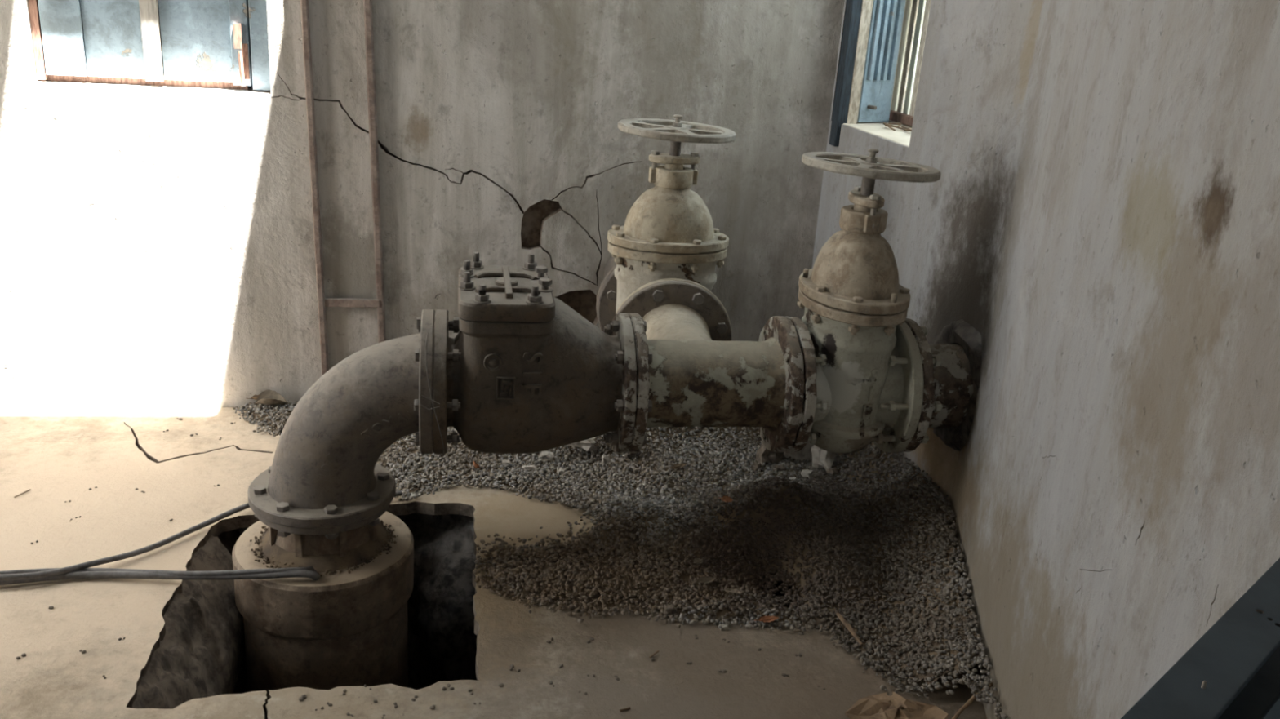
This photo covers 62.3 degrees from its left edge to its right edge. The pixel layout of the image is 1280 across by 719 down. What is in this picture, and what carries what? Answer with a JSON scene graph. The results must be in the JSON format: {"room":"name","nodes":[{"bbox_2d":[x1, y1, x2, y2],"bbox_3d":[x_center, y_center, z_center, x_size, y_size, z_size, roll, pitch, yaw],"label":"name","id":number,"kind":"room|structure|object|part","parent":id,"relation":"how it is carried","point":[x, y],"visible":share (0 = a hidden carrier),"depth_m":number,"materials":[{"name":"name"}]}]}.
{"room":"pump room","nodes":[
{"label":"pump room","id":0,"kind":"room"},
{"bbox_2d":[0,0,844,448],"bbox_3d":[-1.250,-0.834,3.182,3.821,3.800,0.260,-1,20,-14],"label":"wall","id":1,"kind":"structure","parent":0,"point":[157,251],"depth_m":3.26,"materials":[{"name":"paint"}]},
{"bbox_2d":[27,0,271,90],"bbox_3d":[-1.391,-1.123,3.008,0.635,0.700,0.138,-1,20,-14],"label":"window","id":2,"kind":"structure","parent":1,"relation":"in","point":[224,44],"depth_m":3.05,"materials":[{"name":"blue paint"}]},
{"bbox_3d":[-1.683,-1.113,2.920,0.022,0.660,0.050,-1,20,-14],"label":"frame post","id":3,"kind":"part","parent":2,"relation":"part of","materials":[{"name":"brown wood"}]},
{"bbox_3d":[-1.439,-0.817,3.103,0.547,0.030,0.010,-1,20,-14],"label":"shutter rail","id":4,"kind":"part","parent":2,"relation":"part of","materials":[{"name":"brown wood"}]},
{"bbox_3d":[-1.104,-1.118,3.054,0.052,0.660,0.060,-1,20,-14],"label":"frame post","id":5,"kind":"part","parent":2,"relation":"part of","materials":[{"name":"blue paint"}]},
{"bbox_2d":[300,0,386,375],"bbox_3d":[-0.862,-1.190,2.989,0.265,2.850,0.031,-1,20,-14],"label":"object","id":6,"kind":"object","parent":1,"relation":"attached to","point":[322,302],"visible":0.87,"depth_m":3.22,"materials":[{"name":"grey metal"}]},
{"bbox_3d":[-0.951,-1.189,2.968,0.081,2.850,0.027,-1,20,-14],"label":"rail","id":7,"kind":"part","parent":6,"relation":"part of","materials":[{"name":"grey metal"}]},
{"bbox_3d":[-0.782,-1.192,3.010,0.099,2.850,0.027,-1,20,-14],"label":"rail","id":8,"kind":"part","parent":6,"relation":"part of","materials":[{"name":"grey metal"}]},
{"bbox_2d":[595,255,617,327],"bbox_3d":[0.001,-0.242,3.437,0.340,0.340,0.493,1,20,-10],"label":"pipe","id":9,"kind":"object","parent":1,"relation":"attached to","point":[611,265],"visible":0.1,"depth_m":3.42,"materials":[{"name":"metal"}]},
{"bbox_2d":[0,406,986,718],"bbox_3d":[-0.818,1.326,1.341,3.669,0.792,5.050,1,20,-10],"label":"floor","id":10,"kind":"structure","parent":0,"point":[58,456],"depth_m":2.37,"materials":[{"name":"beige concrete"}]},
{"bbox_2d":[13,488,30,497],"bbox_3d":[-1.608,0.349,2.757,0.003,0.004,0.050,9,20,15],"label":"twig","id":11,"kind":"object","parent":10,"relation":"on","point":[29,489],"visible":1,"depth_m":2.75,"materials":[{"name":"brown wood"}]},
{"bbox_2d":[0,566,316,575],"bbox_3d":[-1.425,0.506,2.357,1.396,0.118,0.100,1,20,-10],"label":"power cable","id":12,"kind":"object","parent":10,"relation":"on","point":[309,568],"visible":0.69,"depth_m":2.40,"materials":[{"name":"black rubber"}]},
{"bbox_2d":[0,569,319,585],"bbox_3d":[-1.424,0.516,2.335,1.394,0.115,0.101,0,20,-11],"label":"power cable","id":13,"kind":"object","parent":10,"relation":"on","point":[314,575],"visible":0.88,"depth_m":2.40,"materials":[{"name":"black rubber"}]},
{"bbox_2d":[131,534,245,709],"bbox_3d":[-1.011,0.688,2.394,0.180,0.288,0.696,1,20,-10],"label":"floor hole","id":14,"kind":"object","parent":10,"relation":"in","point":[202,652],"visible":0.77,"depth_m":2.39,"materials":[{"name":"grey concrete"}]},
{"bbox_2d":[0,490,401,580],"bbox_3d":[-1.345,0.447,2.481,1.603,0.035,0.238,-6,21,-26],"label":"power cable","id":15,"kind":"object","parent":10,"relation":"on","point":[143,550],"visible":0.68,"depth_m":2.48,"materials":[{"name":"black rubber"}]},
{"bbox_2d":[232,511,413,702],"bbox_3d":[-0.797,0.808,2.719,0.426,0.778,0.426,1,20,-10],"label":"pipe","id":16,"kind":"object","parent":10,"relation":"in","point":[329,632],"depth_m":2.49,"materials":[{"name":"concrete"}]},
{"bbox_2d":[254,504,389,559],"bbox_3d":[-0.769,0.412,2.580,0.316,0.179,0.316,1,20,-10],"label":"riser pipe","id":17,"kind":"object","parent":16,"relation":"attached to","point":[301,542],"visible":0.2,"depth_m":2.47,"materials":[{"name":"metal"}]},
{"bbox_2d":[247,309,461,540],"bbox_3d":[-0.673,0.128,2.494,0.493,0.505,0.341,1,20,-10],"label":"pipe elbow","id":18,"kind":"object","parent":17,"relation":"on","point":[324,472],"visible":0.87,"depth_m":2.41,"materials":[{"name":"metal"}]},
{"bbox_2d":[432,252,652,453],"bbox_3d":[-0.237,0.004,2.522,0.496,0.451,0.341,1,20,-10],"label":"valve","id":19,"kind":"object","parent":18,"relation":"attached to","point":[532,374],"visible":0.94,"depth_m":2.40,"materials":[{"name":"metal"}]},
{"bbox_2d":[420,333,444,456],"bbox_3d":[-0.463,0.098,2.406,0.046,0.323,0.159,3,19,-2],"label":"wire","id":20,"kind":"object","parent":19,"relation":"attached to","point":[431,399],"visible":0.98,"depth_m":2.33,"materials":[{"name":"metal"}]},
{"bbox_2d":[458,273,475,277],"bbox_3d":[-0.407,-0.198,2.487,0.038,0.003,0.038,1,20,-10],"label":"washer","id":21,"kind":"object","parent":19,"relation":"in","point":[460,275],"depth_m":2.48,"materials":[{"name":"metal"}]},
{"bbox_2d":[458,285,475,290],"bbox_3d":[-0.390,-0.162,2.387,0.038,0.003,0.038,1,20,-10],"label":"washer","id":22,"kind":"object","parent":19,"relation":"in","point":[460,287],"depth_m":2.38,"materials":[{"name":"metal"}]},
{"bbox_2d":[470,265,484,269],"bbox_3d":[-0.397,-0.224,2.565,0.038,0.003,0.038,1,20,-10],"label":"washer","id":23,"kind":"object","parent":19,"relation":"in","point":[473,267],"depth_m":2.55,"materials":[{"name":"metal"}]},
{"bbox_2d":[473,298,490,303],"bbox_3d":[-0.343,-0.128,2.300,0.038,0.003,0.038,1,20,-10],"label":"washer","id":24,"kind":"object","parent":19,"relation":"in","point":[475,300],"depth_m":2.29,"materials":[{"name":"metal"}]},
{"bbox_2d":[522,266,534,271],"bbox_3d":[-0.267,-0.223,2.587,0.038,0.003,0.038,1,20,-10],"label":"washer","id":25,"kind":"object","parent":19,"relation":"in","point":[524,268],"depth_m":2.57,"materials":[{"name":"metal"}]},
{"bbox_2d":[525,299,543,305],"bbox_3d":[-0.231,-0.126,2.319,0.038,0.003,0.038,1,20,-10],"label":"washer","id":26,"kind":"object","parent":19,"relation":"in","point":[528,302],"depth_m":2.31,"materials":[{"name":"metal"}]},
{"bbox_2d":[533,274,549,279],"bbox_3d":[-0.235,-0.196,2.516,0.038,0.003,0.038,1,20,-10],"label":"washer","id":27,"kind":"object","parent":19,"relation":"in","point":[536,277],"depth_m":2.51,"materials":[{"name":"metal"}]},
{"bbox_2d":[538,286,553,292],"bbox_3d":[-0.216,-0.160,2.417,0.038,0.003,0.038,1,20,-10],"label":"washer","id":28,"kind":"object","parent":19,"relation":"in","point":[541,289],"depth_m":2.41,"materials":[{"name":"metal"}]},
{"bbox_2d":[616,280,804,453],"bbox_3d":[0.146,0.024,2.708,0.400,0.340,0.555,1,20,-10],"label":"pipe tee","id":29,"kind":"object","parent":19,"relation":"attached to","point":[696,375],"visible":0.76,"depth_m":2.53,"materials":[{"name":"paint"}]},
{"bbox_2d":[597,114,736,332],"bbox_3d":[0.074,-0.311,3.012,0.345,0.760,0.364,1,20,-10],"label":"valve","id":30,"kind":"object","parent":29,"relation":"attached to","point":[668,233],"visible":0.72,"depth_m":2.89,"materials":[{"name":"beige paint"}]},
{"bbox_3d":[0.095,-0.557,2.904,0.031,0.164,0.031,1,20,-10],"label":"stem","id":31,"kind":"part","parent":30,"relation":"part of","materials":[{"name":"metal"}]},
{"bbox_2d":[249,520,398,577],"bbox_3d":[-0.778,0.428,2.587,0.347,0.034,0.338,17,23,32],"label":"dirt","id":32,"kind":"object","parent":16,"relation":"on","point":[273,554],"visible":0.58,"depth_m":2.49,"materials":[{"name":"brown soil"}]},
{"bbox_2d":[244,403,981,685],"bbox_3d":[-0.110,0.382,2.640,1.898,0.222,2.079,-1,20,-14],"label":"gravel bed","id":33,"kind":"object","parent":10,"relation":"on","point":[755,517],"visible":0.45,"depth_m":2.66,"materials":[{"name":"grey gravel"}]},
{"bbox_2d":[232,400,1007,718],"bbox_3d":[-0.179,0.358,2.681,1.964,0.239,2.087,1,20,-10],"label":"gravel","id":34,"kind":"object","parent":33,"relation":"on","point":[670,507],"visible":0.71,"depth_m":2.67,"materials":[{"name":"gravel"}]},
{"bbox_2d":[246,394,259,399],"bbox_3d":[-1.213,0.123,3.390,0.096,0.020,0.021,2,19,-7],"label":"dry leaf","id":35,"kind":"object","parent":34,"relation":"on","point":[255,397],"visible":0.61,"depth_m":3.39,"materials":[{"name":"brown plant"}]},
{"bbox_2d":[249,389,287,405],"bbox_3d":[-1.177,0.125,3.359,0.097,0.044,0.067,8,20,11],"label":"dry leaf","id":36,"kind":"object","parent":34,"relation":"on","point":[268,397],"visible":1,"depth_m":3.37,"materials":[{"name":"beige plant"}]},
{"bbox_2d":[472,461,479,468],"bbox_3d":[-0.470,0.303,3.044,0.021,0.052,0.062,2,19,-6],"label":"dry leaf","id":37,"kind":"object","parent":34,"relation":"on","point":[476,465],"visible":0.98,"depth_m":3.03,"materials":[{"name":"brown plant"}]},
{"bbox_2d":[502,459,510,464],"bbox_3d":[-0.388,0.298,3.062,0.026,0.011,0.017,2,19,-7],"label":"chunk","id":38,"kind":"object","parent":34,"relation":"on","point":[504,462],"visible":1,"depth_m":3.06,"materials":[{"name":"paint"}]},
{"bbox_2d":[522,464,536,470],"bbox_3d":[-0.315,0.308,3.015,0.041,0.014,0.023,2,19,-5],"label":"chunk","id":39,"kind":"object","parent":34,"relation":"on","point":[525,467],"visible":1,"depth_m":3.01,"materials":[{"name":"paint"}]},
{"bbox_2d":[539,451,554,461],"bbox_3d":[-0.271,0.282,3.099,0.045,0.021,0.028,0,20,-12],"label":"chunk","id":40,"kind":"object","parent":34,"relation":"on","point":[548,455],"visible":0.99,"depth_m":3.09,"materials":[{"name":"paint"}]},
{"bbox_2d":[548,479,555,484],"bbox_3d":[-0.239,0.332,2.876,0.016,0.012,0.013,7,20,9],"label":"chunk","id":41,"kind":"object","parent":34,"relation":"on","point":[551,481],"visible":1,"depth_m":2.87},
{"bbox_2d":[556,466,564,474],"bbox_3d":[-0.221,0.309,2.940,0.017,0.017,0.021,-5,21,-24],"label":"chunk","id":42,"kind":"object","parent":34,"relation":"on","point":[559,470],"visible":1,"depth_m":2.94,"materials":[{"name":"paint"}]},
{"bbox_2d":[565,437,597,451],"bbox_3d":[-0.185,0.238,3.159,0.120,0.054,0.082,4,19,1],"label":"chunk","id":43,"kind":"object","parent":34,"relation":"on","point":[588,445],"visible":0.41,"depth_m":3.13,"materials":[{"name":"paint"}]},
{"bbox_2d":[601,453,610,465],"bbox_3d":[-0.100,0.292,3.094,0.022,0.034,0.018,0,20,-11],"label":"chunk","id":44,"kind":"object","parent":34,"relation":"on","point":[605,460],"visible":1,"depth_m":3.09,"materials":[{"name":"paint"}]},
{"bbox_2d":[624,453,635,457],"bbox_3d":[-0.027,0.269,3.139,0.037,0.042,0.043,1,19,-8],"label":"chunk","id":45,"kind":"object","parent":34,"relation":"on","point":[626,454],"visible":0.26,"depth_m":3.12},
{"bbox_2d":[663,604,676,615],"bbox_3d":[0.070,0.574,2.426,0.035,0.021,0.025,1,20,-9],"label":"chunk","id":46,"kind":"object","parent":34,"relation":"on","point":[669,609],"visible":1,"depth_m":2.42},
{"bbox_2d":[666,462,686,469],"bbox_3d":[0.106,0.310,3.059,0.072,0.011,0.020,-12,25,-39],"label":"dry leaf","id":47,"kind":"object","parent":34,"relation":"on","point":[676,466],"visible":1,"depth_m":3.06,"materials":[{"name":"brown plant"}]},
{"bbox_2d":[693,558,702,564],"bbox_3d":[0.142,0.494,2.593,0.026,0.009,0.021,1,19,-8],"label":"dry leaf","id":48,"kind":"object","parent":34,"relation":"on","point":[696,561],"visible":1,"depth_m":2.60,"materials":[{"name":"brown plant"}]},
{"bbox_2d":[693,576,715,583],"bbox_3d":[0.154,0.527,2.521,0.060,0.010,0.023,-9,23,-33],"label":"dry leaf","id":49,"kind":"object","parent":34,"relation":"on","point":[705,580],"visible":1,"depth_m":2.53,"materials":[{"name":"brown plant"}]},
{"bbox_2d":[718,496,732,502],"bbox_3d":[0.227,0.369,2.792,0.026,0.011,0.035,-10,24,-35],"label":"dry leaf","id":50,"kind":"object","parent":34,"relation":"on","point":[726,499],"visible":1,"depth_m":2.79,"materials":[{"name":"brown plant"}]},
{"bbox_2d":[721,588,742,594],"bbox_3d":[0.216,0.545,2.489,0.048,0.009,0.019,5,19,2],"label":"dry leaf","id":51,"kind":"object","parent":34,"relation":"on","point":[731,591],"visible":1,"depth_m":2.49,"materials":[{"name":"brown plant"}]},
{"bbox_2d":[750,461,761,471],"bbox_3d":[0.335,0.309,3.051,0.026,0.023,0.032,17,23,32],"label":"chunk","id":52,"kind":"object","parent":34,"relation":"on","point":[755,466],"visible":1,"depth_m":3.04,"materials":[{"name":"grey concrete"}]},
{"bbox_2d":[754,615,778,622],"bbox_3d":[0.288,0.592,2.410,0.060,0.010,0.019,-4,21,-21],"label":"dry leaf","id":53,"kind":"object","parent":34,"relation":"on","point":[764,619],"visible":1,"depth_m":2.41,"materials":[{"name":"orange plant"}]},
{"bbox_2d":[755,440,783,463],"bbox_3d":[0.381,0.273,3.109,0.084,0.068,0.070,4,19,-1],"label":"chunk","id":54,"kind":"object","parent":34,"relation":"on","point":[763,455],"visible":0.64,"depth_m":3.09,"materials":[{"name":"grey concrete"}]},
{"bbox_2d":[773,463,786,472],"bbox_3d":[0.404,0.316,3.046,0.032,0.024,0.028,1,19,-8],"label":"chunk","id":55,"kind":"object","parent":34,"relation":"on","point":[778,468],"visible":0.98,"depth_m":3.04,"materials":[{"name":"grey concrete"}]},
{"bbox_2d":[783,441,813,462],"bbox_3d":[0.479,0.256,3.173,0.138,0.097,0.127,-10,24,-35],"label":"chunk","id":56,"kind":"object","parent":34,"relation":"on","point":[805,453],"visible":0.22,"depth_m":3.13,"materials":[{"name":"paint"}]},
{"bbox_2d":[800,469,813,479],"bbox_3d":[0.474,0.330,3.019,0.034,0.028,0.037,12,21,22],"label":"chunk","id":57,"kind":"object","parent":34,"relation":"on","point":[806,473],"visible":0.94,"depth_m":3.01,"materials":[{"name":"paint"}]},
{"bbox_2d":[810,444,835,471],"bbox_3d":[0.540,0.283,3.098,0.071,0.082,0.066,18,23,34],"label":"chunk","id":58,"kind":"object","parent":34,"relation":"on","point":[821,458],"visible":0.82,"depth_m":3.08,"materials":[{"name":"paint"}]},
{"bbox_2d":[826,467,837,477],"bbox_3d":[0.554,0.325,3.051,0.023,0.022,0.030,-8,23,-32],"label":"chunk","id":59,"kind":"object","parent":34,"relation":"on","point":[832,471],"visible":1,"depth_m":3.05,"materials":[{"name":"grey concrete"}]},
{"bbox_2d":[835,612,862,645],"bbox_3d":[0.474,0.606,2.386,0.013,0.021,0.106,-4,21,-22],"label":"stick","id":60,"kind":"object","parent":34,"relation":"on","point":[849,628],"visible":1,"depth_m":2.38,"materials":[{"name":"brown wood"}]},
{"bbox_2d":[951,682,992,718],"bbox_3d":[0.658,0.684,2.111,0.127,0.051,0.014,-11,24,-36],"label":"rod","id":61,"kind":"object","parent":34,"relation":"in","point":[972,699],"visible":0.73,"depth_m":2.10,"materials":[{"name":"metal"}]},
{"bbox_2d":[619,706,631,711],"bbox_3d":[-0.029,0.692,2.096,0.022,0.005,0.005,-5,21,-25],"label":"twig","id":62,"kind":"object","parent":10,"relation":"on","point":[628,708],"visible":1,"depth_m":2.10,"materials":[{"name":"brown wood"}]},
{"bbox_2d":[648,650,658,658],"bbox_3d":[0.030,0.633,2.275,0.004,0.005,0.031,18,24,35],"label":"twig","id":63,"kind":"object","parent":10,"relation":"on","point":[657,651],"visible":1,"depth_m":2.27,"materials":[{"name":"brown wood"}]},
{"bbox_2d":[717,623,729,631],"bbox_3d":[0.190,0.606,2.392,0.025,0.016,0.020,-1,20,-13],"label":"chunk","id":64,"kind":"object","parent":10,"relation":"on","point":[724,626],"visible":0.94,"depth_m":2.39,"materials":[{"name":"paint"}]},
{"bbox_2d":[844,691,948,718],"bbox_3d":[0.513,0.713,2.103,0.210,0.020,0.162,1,20,-10],"label":"sheet","id":65,"kind":"object","parent":10,"relation":"on","point":[879,706],"visible":1,"depth_m":2.13,"materials":[{"name":"paper"}]},
{"bbox_2d":[1120,558,1279,718],"bbox_3d":[0.269,0.676,0.694,0.612,1.004,0.120,-15,27,-42],"label":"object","id":66,"kind":"object","parent":10,"relation":"on","point":[1233,671],"visible":1,"depth_m":0.64,"materials":[{"name":"paint"}]},
{"bbox_2d":[811,0,1042,506],"bbox_3d":[0.827,-0.713,3.260,0.260,3.800,1.634,0,20,-13],"label":"wall","id":67,"kind":"structure","parent":0,"point":[942,235],"depth_m":2.75,"materials":[{"name":"paint"}]},
{"bbox_2d":[829,0,931,146],"bbox_3d":[0.834,-1.151,3.201,0.286,1.055,0.770,0,20,-13],"label":"window","id":68,"kind":"structure","parent":67,"relation":"in","point":[883,41],"depth_m":3.42,"materials":[{"name":"blue paint"}]},
{"bbox_3d":[0.691,-1.198,3.313,0.055,1.050,0.050,0,20,-13],"label":"frame","id":69,"kind":"part","parent":68,"relation":"part of","materials":[{"name":"blue paint"}]},
{"bbox_3d":[0.827,-0.684,3.262,0.252,0.018,0.545,0,20,-13],"label":"sill","id":70,"kind":"part","parent":68,"relation":"part of","materials":[{"name":"white concrete"}]},
{"bbox_2d":[883,122,911,131],"bbox_3d":[0.870,-0.696,3.255,0.154,0.011,0.452,0,20,-12],"label":"litter","id":71,"kind":"object","parent":68,"relation":"on","point":[906,129],"visible":0.38,"depth_m":3.35,"materials":[{"name":"brown plant"}]},
{"bbox_2d":[888,0,931,126],"bbox_3d":[0.955,-1.158,3.199,0.082,0.925,0.721,1,20,-10],"label":"grille","id":72,"kind":"object","parent":68,"relation":"attached to","point":[916,12],"depth_m":3.48,"materials":[{"name":"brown metal"}]},
{"bbox_2d":[899,318,982,452],"bbox_3d":[0.789,0.067,2.715,0.289,0.343,0.345,1,20,-10],"label":"pipe","id":73,"kind":"object","parent":67,"relation":"attached to","point":[954,384],"visible":0.31,"depth_m":2.61,"materials":[{"name":"metal"}]},
{"bbox_2d":[762,148,942,453],"bbox_3d":[0.530,-0.134,2.599,0.391,0.761,0.345,1,20,-10],"label":"valve","id":74,"kind":"object","parent":73,"relation":"attached to","point":[864,374],"visible":0.91,"depth_m":2.51,"materials":[{"name":"beige paint"}]},
{"bbox_3d":[0.536,-0.387,2.509,0.031,0.164,0.031,1,20,-10],"label":"stem","id":75,"kind":"part","parent":74,"relation":"part of","materials":[{"name":"metal"}]},
{"bbox_2d":[945,0,1279,718],"bbox_3d":[0.832,-0.036,1.333,0.260,3.800,2.420,6,19,6],"label":"wall","id":76,"kind":"structure","parent":0,"point":[1116,492],"depth_m":1.57,"materials":[{"name":"paint"}]}
]}

